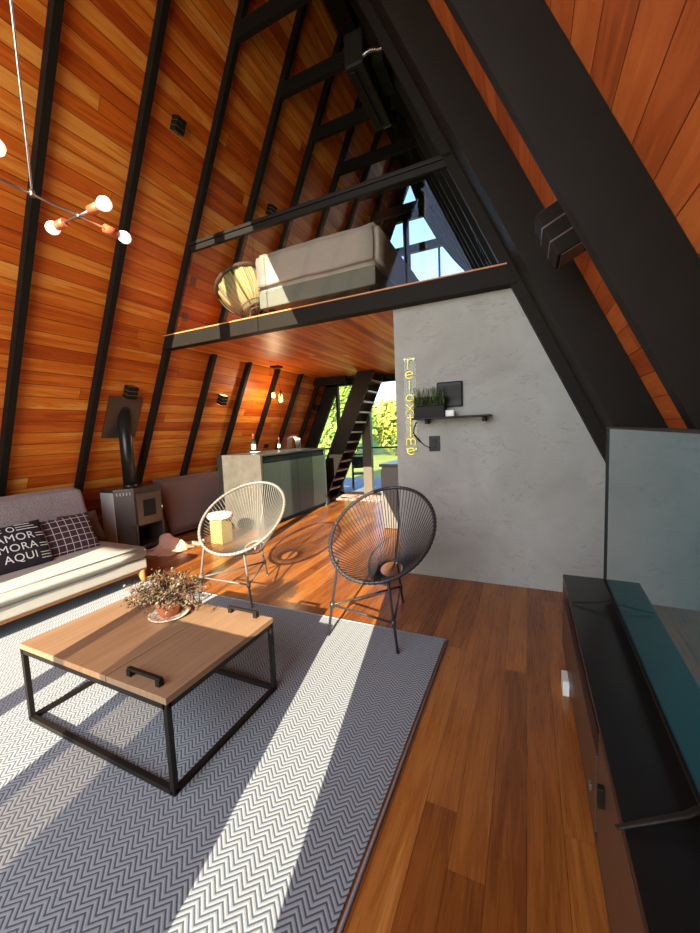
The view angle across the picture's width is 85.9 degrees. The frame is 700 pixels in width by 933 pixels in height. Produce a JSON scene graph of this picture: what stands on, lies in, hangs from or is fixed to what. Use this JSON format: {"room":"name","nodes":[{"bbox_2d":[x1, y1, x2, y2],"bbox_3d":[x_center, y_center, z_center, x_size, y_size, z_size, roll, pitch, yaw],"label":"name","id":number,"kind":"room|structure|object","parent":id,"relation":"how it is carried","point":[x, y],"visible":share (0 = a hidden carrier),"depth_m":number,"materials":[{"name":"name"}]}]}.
{"room":"living room","nodes":[
{"label":"living room","id":0,"kind":"room"},
{"bbox_2d":[0,0,400,540],"bbox_3d":[-2.167,-2.436,4.166,3.540,7.441,9.950,0,6,25],"label":"wall","id":1,"kind":"structure","parent":0,"point":[104,45],"depth_m":4.00,"materials":[{"name":"brown wood"}]},
{"bbox_2d":[0,0,64,496],"bbox_3d":[-2.631,-2.157,3.121,3.235,6.750,0.062,0,6,25],"label":"trim","id":2,"kind":"structure","parent":1,"relation":"attached to","point":[55,8],"depth_m":3.14,"materials":[{"name":"black paint"}]},
{"bbox_2d":[0,0,130,243],"bbox_3d":[-1.660,-3.194,1.495,0.520,3.914,1.260,0,6,25],"label":"chandelier","id":3,"kind":"object","parent":1,"relation":"hanging from","point":[102,203],"visible":1,"depth_m":1.88,"materials":[{"name":"metal"}]},
{"bbox_2d":[53,218,69,230],"bbox_3d":[-1.567,-1.315,2.041,0.075,0.043,0.044,0,6,25],"label":"socket","id":4,"kind":"object","parent":3,"relation":"attached to","point":[60,224],"depth_m":2.03,"materials":[{"name":"orange metal"}]},
{"bbox_2d":[86,201,101,214],"bbox_3d":[-1.300,-1.315,1.916,0.075,0.043,0.044,0,6,25],"label":"socket","id":5,"kind":"object","parent":3,"relation":"attached to","point":[92,208],"depth_m":1.90,"materials":[{"name":"orange metal"}]},
{"bbox_2d":[102,224,119,237],"bbox_3d":[-1.351,-1.332,2.130,0.044,0.043,0.075,0,6,25],"label":"socket","id":6,"kind":"object","parent":3,"relation":"attached to","point":[106,228],"depth_m":2.11,"materials":[{"name":"orange metal"}]},
{"bbox_2d":[74,0,170,492],"bbox_3d":[-2.311,-2.232,3.801,3.235,6.750,0.062,0,6,25],"label":"trim","id":7,"kind":"structure","parent":1,"relation":"attached to","point":[163,6],"depth_m":3.72,"materials":[{"name":"black paint"}]},
{"bbox_2d":[123,385,138,399],"bbox_3d":[-2.648,-0.897,4.545,0.149,0.174,0.124,0,6,25],"label":"wall sconce","id":8,"kind":"object","parent":1,"relation":"attached to","point":[130,391],"visible":1,"depth_m":4.51,"materials":[{"name":"black metal"}]},
{"bbox_2d":[170,114,186,136],"bbox_3d":[-1.718,-3.411,3.764,0.130,0.151,0.108,0,6,25],"label":"wall sconce","id":9,"kind":"object","parent":1,"relation":"attached to","point":[177,125],"visible":1,"depth_m":3.73,"materials":[{"name":"black metal"}]},
{"bbox_2d":[181,312,187,321],"bbox_3d":[-2.104,-1.907,4.800,0.056,0.104,0.075,0,6,25],"label":"switch plate","id":10,"kind":"object","parent":1,"relation":"attached to","point":[185,315],"visible":1,"depth_m":4.79,"materials":[{"name":"brown metal"}]},
{"bbox_2d":[136,0,249,483],"bbox_3d":[-1.983,-2.309,4.499,3.235,6.750,0.062,0,6,25],"label":"trim","id":11,"kind":"structure","parent":1,"relation":"attached to","point":[243,5],"depth_m":4.32,"materials":[{"name":"black paint"}]},
{"bbox_2d":[190,276,196,286],"bbox_3d":[-1.952,-2.304,4.685,0.056,0.104,0.075,0,6,25],"label":"switch plate","id":12,"kind":"object","parent":1,"relation":"attached to","point":[193,279],"visible":1,"depth_m":4.68,"materials":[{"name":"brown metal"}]},
{"bbox_2d":[216,394,227,405],"bbox_3d":[-2.004,-1.048,5.914,0.149,0.174,0.124,0,6,25],"label":"wall sconce","id":13,"kind":"object","parent":1,"relation":"attached to","point":[222,399],"visible":1,"depth_m":5.87,"materials":[{"name":"black metal"}]},
{"bbox_2d":[179,3,307,475],"bbox_3d":[-1.661,-2.384,5.183,3.235,6.750,0.062,0,6,25],"label":"trim","id":14,"kind":"structure","parent":1,"relation":"attached to","point":[300,13],"depth_m":4.81,"materials":[{"name":"brown paint"}]},
{"bbox_2d":[266,203,276,214],"bbox_3d":[-1.081,-3.515,5.174,0.130,0.151,0.108,0,6,25],"label":"wall sconce","id":15,"kind":"object","parent":1,"relation":"attached to","point":[271,208],"visible":0.73,"depth_m":5.13,"materials":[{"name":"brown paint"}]},
{"bbox_2d":[236,0,310,43],"bbox_3d":[-0.589,-4.457,3.606,1.309,0.150,0.060,0,6,25],"label":"trim","id":16,"kind":"structure","parent":1,"relation":"attached to","point":[267,14],"depth_m":3.70,"materials":[{"name":"paint"}]},
{"bbox_2d":[216,33,343,470],"bbox_3d":[-1.335,-2.461,5.876,3.235,6.750,0.062,0,6,25],"label":"trim","id":17,"kind":"structure","parent":1,"relation":"attached to","point":[339,43],"depth_m":5.41,"materials":[{"name":"brown paint"}]},
{"bbox_2d":[250,96,361,451],"bbox_3d":[-1.005,-2.538,6.579,3.235,6.750,0.062,0,6,25],"label":"trim","id":18,"kind":"structure","parent":1,"relation":"attached to","point":[358,104],"depth_m":6.12,"materials":[{"name":"brown paint"}]},
{"bbox_2d":[313,404,318,410],"bbox_3d":[-0.774,-1.341,8.546,0.130,0.151,0.108,0,6,25],"label":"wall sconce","id":19,"kind":"object","parent":1,"relation":"attached to","point":[315,406],"visible":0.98,"depth_m":8.50,"materials":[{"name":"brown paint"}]},
{"bbox_2d":[280,37,376,100],"bbox_3d":[-0.267,-4.533,4.290,1.309,0.150,0.060,0,6,25],"label":"trim","id":20,"kind":"structure","parent":1,"relation":"attached to","point":[333,65],"depth_m":4.33,"materials":[{"name":"paint"}]},
{"bbox_2d":[274,130,382,449],"bbox_3d":[-0.679,-2.615,7.272,3.235,6.750,0.062,0,6,25],"label":"trim","id":21,"kind":"structure","parent":1,"relation":"attached to","point":[377,136],"depth_m":6.76,"materials":[{"name":"brown paint"}]},
{"bbox_2d":[313,375,347,386],"bbox_3d":[-0.417,-1.812,7.993,0.780,0.150,0.100,0,6,25],"label":"trim","id":22,"kind":"structure","parent":1,"relation":"attached to","point":[339,379],"depth_m":7.94,"materials":[{"name":"brown paint"}]},
{"bbox_2d":[161,262,506,337],"bbox_3d":[-0.537,-1.611,3.873,3.980,0.012,0.130,0,6,25],"label":"trim","id":23,"kind":"structure","parent":1,"relation":"attached to","point":[506,262],"depth_m":3.54,"materials":[{"name":"brown wood"}]},
{"bbox_2d":[188,151,452,252],"bbox_3d":[-0.537,-2.101,3.797,3.646,0.962,0.060,0,6,25],"label":"glass railing","id":24,"kind":"object","parent":23,"relation":"on","point":[435,164],"visible":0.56,"depth_m":3.57,"materials":[{"name":"black paint"}]},
{"bbox_2d":[294,156,396,447],"bbox_3d":[-0.357,-2.690,7.956,3.235,6.750,0.062,0,6,25],"label":"trim","id":25,"kind":"structure","parent":1,"relation":"attached to","point":[393,159],"depth_m":8.23,"materials":[{"name":"brown paint"}]},
{"bbox_2d":[313,95,398,142],"bbox_3d":[0.059,-4.609,4.984,1.309,0.150,0.060,0,6,25],"label":"trim","id":26,"kind":"structure","parent":1,"relation":"attached to","point":[356,117],"depth_m":5.03,"materials":[{"name":"paint"}]},
{"bbox_2d":[325,379,396,494],"bbox_3d":[1.473,-0.620,7.829,6.400,2.500,0.130,0,6,25],"label":"window","id":27,"kind":"structure","parent":1,"relation":"in","point":[367,438],"depth_m":8.34,"materials":[{"name":"black paint"}]},
{"bbox_2d":[323,0,415,167],"bbox_3d":[-0.789,-5.501,3.179,0.220,0.280,9.350,0,6,25],"label":"trim","id":28,"kind":"structure","parent":1,"relation":"attached to","point":[344,17],"depth_m":4.74,"materials":[{"name":"paint"}]},
{"bbox_2d":[304,164,441,447],"bbox_3d":[1.422,-2.736,7.636,6.730,6.750,0.100,0,6,25],"label":"window","id":29,"kind":"structure","parent":1,"relation":"in","point":[328,397],"depth_m":7.62,"materials":[{"name":"black paint"}]},
{"bbox_2d":[381,187,406,240],"bbox_3d":[0.339,-3.763,7.821,1.854,3.450,0.089,0,6,25],"label":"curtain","id":30,"kind":"object","parent":29,"relation":"hanging from","point":[388,226],"visible":0.12,"depth_m":7.43,"materials":[{"name":"black fabric"}]},
{"bbox_2d":[410,181,472,270],"bbox_3d":[2.152,-3.761,6.969,2.084,3.450,0.089,0,6,25],"label":"curtain","id":31,"kind":"object","parent":29,"relation":"hanging from","point":[433,216],"visible":0.27,"depth_m":7.09,"materials":[{"name":"grey fabric"}]},
{"bbox_2d":[338,136,415,175],"bbox_3d":[0.390,-4.687,5.686,1.309,0.150,0.060,0,6,25],"label":"trim","id":32,"kind":"structure","parent":1,"relation":"attached to","point":[404,145],"depth_m":5.65,"materials":[{"name":"paint"}]},
{"bbox_2d":[358,176,427,201],"bbox_3d":[0.716,-4.763,6.379,1.309,0.150,0.060,0,6,25],"label":"trim","id":33,"kind":"structure","parent":1,"relation":"attached to","point":[424,178],"depth_m":6.36,"materials":[{"name":"paint"}]},
{"bbox_2d":[374,195,437,222],"bbox_3d":[1.038,-4.839,7.063,1.309,0.150,0.060,0,6,25],"label":"trim","id":34,"kind":"structure","parent":1,"relation":"attached to","point":[429,201],"depth_m":7.03,"materials":[{"name":"paint"}]},
{"bbox_2d":[185,310,394,377],"bbox_3d":[0.538,-1.780,5.759,4.266,0.070,4.220,0,6,25],"label":"ceiling","id":35,"kind":"structure","parent":0,"point":[349,346],"depth_m":5.22,"materials":[{"name":"brown wood"}]},
{"bbox_2d":[214,261,264,318],"bbox_3d":[-1.315,-2.032,4.626,0.640,0.772,0.664,0,6,25],"label":"papasan chair","id":36,"kind":"object","parent":35,"relation":"on","point":[235,286],"visible":0.67,"depth_m":4.40,"materials":[{"name":"wicker"}]},
{"bbox_2d":[270,365,282,401],"bbox_3d":[-1.259,-1.427,6.543,0.198,0.625,0.168,0,6,25],"label":"pendant lamp","id":37,"kind":"object","parent":35,"relation":"hanging from","point":[274,366],"visible":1,"depth_m":6.51,"materials":[{"name":"black paint"}]},
{"bbox_2d":[255,222,418,312],"bbox_3d":[0.003,-2.106,4.841,1.516,0.778,1.952,0,6,25],"label":"bed","id":38,"kind":"object","parent":35,"relation":"on","point":[362,259],"visible":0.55,"depth_m":3.95,"materials":[{"name":"grey fabric"}]},
{"bbox_2d":[128,493,609,932],"bbox_3d":[-0.415,1.136,3.736,7.030,0.100,9.550,0,6,25],"label":"floor","id":39,"kind":"structure","parent":0,"point":[486,826],"depth_m":1.63,"materials":[{"name":"brown wood"}]},
{"bbox_2d":[99,483,164,548],"bbox_3d":[-2.783,0.654,4.883,0.458,0.790,0.571,0,6,25],"label":"wood stove","id":40,"kind":"object","parent":39,"relation":"on","point":[134,516],"visible":0.86,"depth_m":4.71,"materials":[{"name":"brown metal"}]},
{"bbox_2d":[101,396,142,488],"bbox_3d":[-2.796,-0.290,4.682,0.238,1.127,0.430,0,6,25],"label":"flue pipe","id":41,"kind":"object","parent":40,"relation":"on","point":[122,415],"visible":0.98,"depth_m":4.63,"materials":[{"name":"black metal"}]},
{"bbox_2d":[146,533,206,556],"bbox_3d":[-2.309,0.960,4.857,0.551,0.204,0.700,0,6,25],"label":"blanket","id":42,"kind":"object","parent":39,"relation":"on","point":[168,545],"visible":0.91,"depth_m":4.76,"materials":[{"name":"pink fabric"}]},
{"bbox_2d":[152,471,220,535],"bbox_3d":[-2.395,0.525,6.049,0.348,0.821,1.552,0,6,25],"label":"mattress","id":43,"kind":"object","parent":39,"relation":"on","point":[186,498],"visible":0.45,"depth_m":5.74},
{"bbox_2d":[207,510,232,544],"bbox_3d":[-1.732,0.815,5.058,0.340,0.412,0.340,0,6,25],"label":"stool","id":44,"kind":"object","parent":39,"relation":"on","point":[216,512],"visible":0.69,"depth_m":4.98,"materials":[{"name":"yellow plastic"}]},
{"bbox_2d":[0,577,447,932],"bbox_3d":[-1.762,1.311,1.806,3.787,0.012,3.312,0,6,25],"label":"rug","id":45,"kind":"object","parent":39,"relation":"on","point":[273,833],"visible":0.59,"depth_m":1.51,"materials":[{"name":"grey fabric"}]},
{"bbox_2d":[0,541,146,624],"bbox_3d":[-3.017,0.851,2.925,1.197,0.820,2.311,0,6,25],"label":"sofa","id":46,"kind":"object","parent":45,"relation":"on","point":[27,591],"visible":0.64,"depth_m":3.14,"materials":[{"name":"beige fabric"}]},
{"bbox_2d":[0,519,53,575],"bbox_3d":[-2.870,0.705,3.205,0.265,0.399,0.507,1,6,29],"label":"pillow","id":47,"kind":"object","parent":46,"relation":"on","point":[23,545],"visible":0.97,"depth_m":3.21,"materials":[{"name":"black fabric"}]},
{"bbox_2d":[0,487,86,527],"bbox_3d":[-3.263,0.612,3.039,0.932,0.568,2.335,0,6,25],"label":"sofa cushion","id":48,"kind":"object","parent":46,"relation":"on","point":[45,505],"visible":0.54,"depth_m":3.77,"materials":[{"name":"grey fabric"}]},
{"bbox_2d":[40,512,99,557],"bbox_3d":[-2.742,0.672,3.619,0.233,0.360,0.539,1,6,30],"label":"pillow","id":49,"kind":"object","parent":46,"relation":"on","point":[70,534],"visible":0.75,"depth_m":3.60,"materials":[{"name":"fabric"}]},
{"bbox_2d":[57,510,105,539],"bbox_3d":[-2.776,0.638,3.897,0.192,0.298,0.360,1,6,31],"label":"pillow","id":50,"kind":"object","parent":46,"relation":"on","point":[96,527],"visible":0.27,"depth_m":3.97,"materials":[{"name":"fabric"}]},
{"bbox_2d":[19,593,276,796],"bbox_3d":[-1.028,1.037,1.975,1.050,0.446,0.670,0,6,25],"label":"coffee table","id":51,"kind":"object","parent":45,"relation":"on","point":[155,664],"visible":0.99,"depth_m":1.80,"materials":[{"name":"brown wood"}]},
{"bbox_2d":[148,604,189,622],"bbox_3d":[-1.013,0.826,2.111,0.216,0.018,0.216,0,6,25],"label":"saucer","id":52,"kind":"object","parent":51,"relation":"on","point":[156,617],"visible":0.54,"depth_m":2.08,"materials":[{"name":"white ceramic"}]},
{"bbox_2d":[120,567,214,617],"bbox_3d":[-1.015,0.693,2.096,0.430,0.263,0.484,-7,7,-44],"label":"potted plant","id":53,"kind":"object","parent":52,"relation":"on","point":[167,604],"visible":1,"depth_m":2.05,"materials":[{"name":"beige plant"}]},
{"bbox_2d":[106,605,272,704],"bbox_3d":[-0.725,0.847,1.812,0.363,0.064,0.670,0,6,25],"label":"tray","id":54,"kind":"object","parent":51,"relation":"on","point":[168,670],"depth_m":1.71,"materials":[{"name":"brown wood"}]},
{"bbox_2d":[197,481,285,607],"bbox_3d":[-0.940,0.655,3.410,0.762,0.956,0.841,-2,5,10],"label":"chair","id":55,"kind":"object","parent":45,"relation":"on","point":[242,549],"visible":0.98,"depth_m":3.53,"materials":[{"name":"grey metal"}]},
{"bbox_2d":[326,486,436,653],"bbox_3d":[0.248,0.669,2.714,0.762,0.956,0.840,0,6,23],"label":"chair","id":56,"kind":"object","parent":45,"relation":"on","point":[408,562],"visible":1,"depth_m":2.82,"materials":[{"name":"black metal"}]},
{"bbox_2d":[217,448,327,530],"bbox_3d":[-1.253,0.295,6.594,0.840,1.130,1.965,0,6,25],"label":"kitchen island","id":57,"kind":"object","parent":39,"relation":"on","point":[300,474],"visible":0.93,"depth_m":5.89,"materials":[{"name":"concrete"},{"name":"lacquer"},{"name":"black painted steel"}]},
{"bbox_2d":[227,448,323,456],"bbox_3d":[-1.273,-0.253,6.551,0.840,0.030,1.890,0,6,25],"label":"island countertop","id":58,"kind":"structure","parent":57,"relation":"on","point":[283,451],"depth_m":6.27,"materials":[{"name":"stone"}]},
{"bbox_2d":[251,434,255,451],"bbox_3d":[-1.566,-0.373,6.115,0.076,0.312,0.076,0,6,25],"label":"wine bottle","id":59,"kind":"object","parent":58,"relation":"on","point":[253,442],"visible":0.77,"depth_m":6.09,"materials":[{"name":"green glass"}]},
{"bbox_2d":[277,437,280,449],"bbox_3d":[-1.313,-0.421,6.957,0.057,0.234,0.057,0,6,25],"label":"wine bottle","id":60,"kind":"object","parent":58,"relation":"on","point":[278,442],"visible":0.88,"depth_m":6.94,"materials":[{"name":"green glass"}]},
{"bbox_2d":[287,436,300,448],"bbox_3d":[-1.065,-0.455,7.109,0.228,0.254,0.158,0,6,25],"label":"dish rack","id":61,"kind":"object","parent":58,"relation":"on","point":[290,437],"visible":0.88,"depth_m":7.11,"materials":[{"name":"metal"}]},
{"bbox_2d":[326,370,384,496],"bbox_3d":[-0.048,-0.613,7.979,1.541,2.585,0.630,0,6,25],"label":"staircase","id":62,"kind":"structure","parent":39,"relation":"on","point":[365,387],"depth_m":7.80,"materials":[{"name":"black metal"}]},
{"bbox_2d":[333,494,381,500],"bbox_3d":[0.233,0.663,8.015,1.100,0.014,0.550,0,6,25],"label":"doormat","id":63,"kind":"object","parent":39,"relation":"on","point":[344,496],"visible":0.57,"depth_m":7.99,"materials":[{"name":"beige fabric"}]},
{"bbox_2d":[379,459,399,528],"bbox_3d":[1.035,0.366,5.773,0.760,0.925,1.240,0,6,25],"label":"base cabinet","id":64,"kind":"object","parent":39,"relation":"on","point":[389,472],"visible":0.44,"depth_m":5.33,"materials":[{"name":"wood"}]},
{"bbox_2d":[379,459,397,466],"bbox_3d":[1.017,-0.074,5.733,0.760,0.040,1.240,0,6,25],"label":"countertop","id":65,"kind":"structure","parent":64,"relation":"on","point":[394,463],"depth_m":5.32,"materials":[{"name":"stone"}]},
{"bbox_2d":[561,574,699,932],"bbox_3d":[0.978,1.010,1.161,0.447,0.500,2.300,0,6,25],"label":"media cabinet","id":66,"kind":"object","parent":39,"relation":"on","point":[633,770],"visible":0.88,"depth_m":1.01,"materials":[{"name":"wood"}]},
{"bbox_2d":[580,654,598,733],"bbox_3d":[1.211,1.076,1.648,0.300,0.012,0.800,0,6,25],"label":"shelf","id":67,"kind":"object","parent":66,"relation":"attached to","point":[580,654],"depth_m":1.74,"materials":[{"name":"brown wood"}]},
{"bbox_2d":[572,427,699,829],"bbox_3d":[1.022,0.300,1.329,0.334,0.870,1.451,0,6,27],"label":"television","id":68,"kind":"object","parent":66,"relation":"on","point":[651,574],"visible":1,"depth_m":1.08,"materials":[{"name":"black paint"}]},
{"bbox_2d":[393,288,605,591],"bbox_3d":[1.604,-0.212,3.151,2.480,2.520,0.125,0,6,25],"label":"wall","id":69,"kind":"structure","parent":0,"point":[516,496],"depth_m":3.24,"materials":[{"name":"paint"}]},
{"bbox_2d":[162,264,516,350],"bbox_3d":[-0.489,-1.530,3.857,4.020,0.150,0.115,0,6,25],"label":"beam","id":70,"kind":"structure","parent":69,"relation":"attached to","point":[496,278],"depth_m":3.55,"materials":[{"name":"brown paint"}]},
{"bbox_2d":[404,358,416,454],"bbox_3d":[0.564,-0.561,3.513,0.115,0.905,0.034,0,6,25],"label":"sign","id":71,"kind":"object","parent":69,"relation":"attached to","point":[410,417],"visible":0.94,"depth_m":3.50,"materials":[{"name":"yellow plastic"}]},
{"bbox_2d":[429,436,439,450],"bbox_3d":[0.776,-0.210,3.460,0.100,0.140,0.020,0,6,25],"label":"power outlet","id":72,"kind":"object","parent":69,"relation":"attached to","point":[434,441],"visible":1,"depth_m":3.45,"materials":[{"name":"black paint"}]},
{"bbox_2d":[432,439,436,449],"bbox_3d":[0.774,-0.202,3.455,0.044,0.099,0.008,0,6,25],"label":"socket","id":73,"kind":"object","parent":72,"relation":"attached to","point":[434,441],"depth_m":3.45,"materials":[{"name":"black paint"}]},
{"bbox_2d":[437,381,462,406],"bbox_3d":[0.886,-0.642,3.352,0.225,0.225,0.033,0,6,25],"label":"screen","id":74,"kind":"object","parent":69,"relation":"attached to","point":[454,388],"visible":0.77,"depth_m":3.33,"materials":[{"name":"black paint"}]},
{"bbox_2d":[412,414,491,423],"bbox_3d":[0.888,-0.411,3.296,0.660,0.054,0.180,0,6,25],"label":"wall shelf","id":75,"kind":"object","parent":69,"relation":"attached to","point":[484,418],"visible":1,"depth_m":3.22,"materials":[{"name":"black paint"}]},
{"bbox_2d":[413,421,430,447],"bbox_3d":[0.668,-0.293,3.495,0.170,0.255,0.019,0,6,25],"label":"power cable","id":76,"kind":"object","parent":75,"relation":"hanging from","point":[415,436],"visible":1,"depth_m":3.51,"materials":[{"name":"black paint"}]},
{"bbox_2d":[409,386,450,417],"bbox_3d":[0.705,-0.572,3.337,0.446,0.275,0.221,0,6,25],"label":"planter","id":77,"kind":"object","parent":75,"relation":"on","point":[434,406],"visible":0.99,"depth_m":3.32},
{"bbox_2d":[445,410,454,415],"bbox_3d":[0.876,-0.467,3.296,0.075,0.055,0.050,0,6,25],"label":"box","id":78,"kind":"object","parent":75,"relation":"on","point":[447,412],"visible":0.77,"depth_m":3.27,"materials":[{"name":"plastic"}]},
{"bbox_2d":[356,0,605,462],"bbox_3d":[1.087,-2.230,3.041,3.420,6.600,0.100,0,6,25],"label":"trim","id":79,"kind":"structure","parent":69,"relation":"attached to","point":[487,230],"depth_m":3.02,"materials":[{"name":"brown paint"}]},
{"bbox_2d":[427,0,699,428],"bbox_3d":[1.037,-2.434,2.659,3.540,7.441,9.950,0,6,25],"label":"wall","id":80,"kind":"structure","parent":0,"point":[642,57],"depth_m":1.15,"materials":[{"name":"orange wood"}]},
{"bbox_2d":[343,27,395,130],"bbox_3d":[0.314,-4.004,3.899,0.444,0.340,0.877,0,6,25],"label":"air conditioner","id":81,"kind":"object","parent":80,"relation":"attached to","point":[369,74],"visible":0.88,"depth_m":3.76,"materials":[{"name":"black paint"}]},
{"bbox_2d":[349,0,497,265],"bbox_3d":[1.429,-2.308,3.738,3.395,6.600,0.070,0,6,25],"label":"trim","id":82,"kind":"structure","parent":80,"relation":"attached to","point":[398,86],"depth_m":3.88,"materials":[{"name":"brown paint"}]},
{"bbox_2d":[358,22,490,266],"bbox_3d":[1.755,-2.384,4.431,3.395,6.600,0.070,0,6,25],"label":"trim","id":83,"kind":"structure","parent":80,"relation":"attached to","point":[407,116],"depth_m":4.57,"materials":[{"name":"brown paint"}]},
{"bbox_2d":[396,113,478,268],"bbox_3d":[2.411,-2.538,5.827,3.395,6.600,0.070,0,6,25],"label":"trim","id":84,"kind":"structure","parent":80,"relation":"attached to","point":[437,193],"depth_m":6.04,"materials":[{"name":"brown paint"}]},
{"bbox_2d":[395,108,483,267],"bbox_3d":[2.085,-2.462,5.134,3.395,6.600,0.070,0,6,25],"label":"trim","id":85,"kind":"structure","parent":80,"relation":"attached to","point":[398,111],"depth_m":5.31,"materials":[{"name":"brown paint"}]},
{"bbox_2d":[410,150,474,268],"bbox_3d":[2.733,-2.614,6.511,3.395,6.600,0.070,0,6,25],"label":"trim","id":86,"kind":"structure","parent":80,"relation":"attached to","point":[411,151],"depth_m":6.74,"materials":[{"name":"brown paint"}]},
{"bbox_2d":[370,0,667,432],"bbox_3d":[1.004,-2.147,2.717,3.293,6.500,0.430,0,6,25],"label":"beam","id":87,"kind":"structure","parent":80,"relation":"attached to","point":[617,395],"depth_m":2.51,"materials":[{"name":"brown paint"}]},
{"bbox_2d":[535,200,585,268],"bbox_3d":[1.122,-1.239,2.001,0.246,0.288,0.205,0,6,25],"label":"wall sconce","id":88,"kind":"object","parent":80,"relation":"attached to","point":[555,233],"visible":0.7,"depth_m":1.93,"materials":[{"name":"black metal"}]},
{"bbox_2d":[444,0,699,428],"bbox_3d":[0.393,-2.058,1.454,3.325,6.600,0.075,0,6,25],"label":"beam","id":89,"kind":"structure","parent":80,"relation":"attached to","point":[635,242],"depth_m":1.31,"materials":[{"name":"brown paint"}]},
{"label":"outside","id":90,"kind":"structure","parent":0,"visible":0},
{"bbox_2d":[322,414,395,448],"bbox_3d":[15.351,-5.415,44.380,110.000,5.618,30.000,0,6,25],"label":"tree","id":91,"kind":"object","parent":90,"point":[375,444],"visible":0.01,"depth_m":36.97,"materials":[{"name":"green plant"}]},
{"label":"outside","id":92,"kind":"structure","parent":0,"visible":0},
{"bbox_2d":[346,448,397,477],"bbox_3d":[8.848,-0.842,23.510,160.000,0.100,160.000,0,6,25],"label":"lawn","id":93,"kind":"structure","parent":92,"point":[380,456],"depth_m":20.84,"materials":[{"name":"green plant"}]},
{"bbox_2d":[318,386,376,457],"bbox_3d":[-0.187,-2.978,22.334,3.693,5.506,4.983,0,6,25],"label":"tree","id":94,"kind":"object","parent":93,"relation":"on","point":[344,391],"visible":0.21,"depth_m":21.61,"materials":[{"name":"green plant"}]},
{"bbox_2d":[344,478,380,491],"bbox_3d":[2.213,0.563,9.405,9.000,0.100,3.100,0,6,25],"label":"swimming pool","id":95,"kind":"object","parent":93,"relation":"on","point":[359,482],"depth_m":10.46,"materials":[{"name":"blue liquid"}]},
{"bbox_2d":[351,454,362,490],"bbox_3d":[0.311,0.137,9.492,0.508,0.897,0.514,-3,5,-3],"label":"patio chair","id":96,"kind":"object","parent":95,"relation":"on","point":[357,462],"visible":0.42,"depth_m":9.61,"materials":[{"name":"black paint"}]},
{"bbox_2d":[372,398,397,455],"bbox_3d":[2.992,-2.541,23.904,3.926,3.728,3.928,0,6,25],"label":"tree","id":97,"kind":"object","parent":93,"relation":"on","point":[386,410],"visible":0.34,"depth_m":23.12,"materials":[{"name":"green plant"}]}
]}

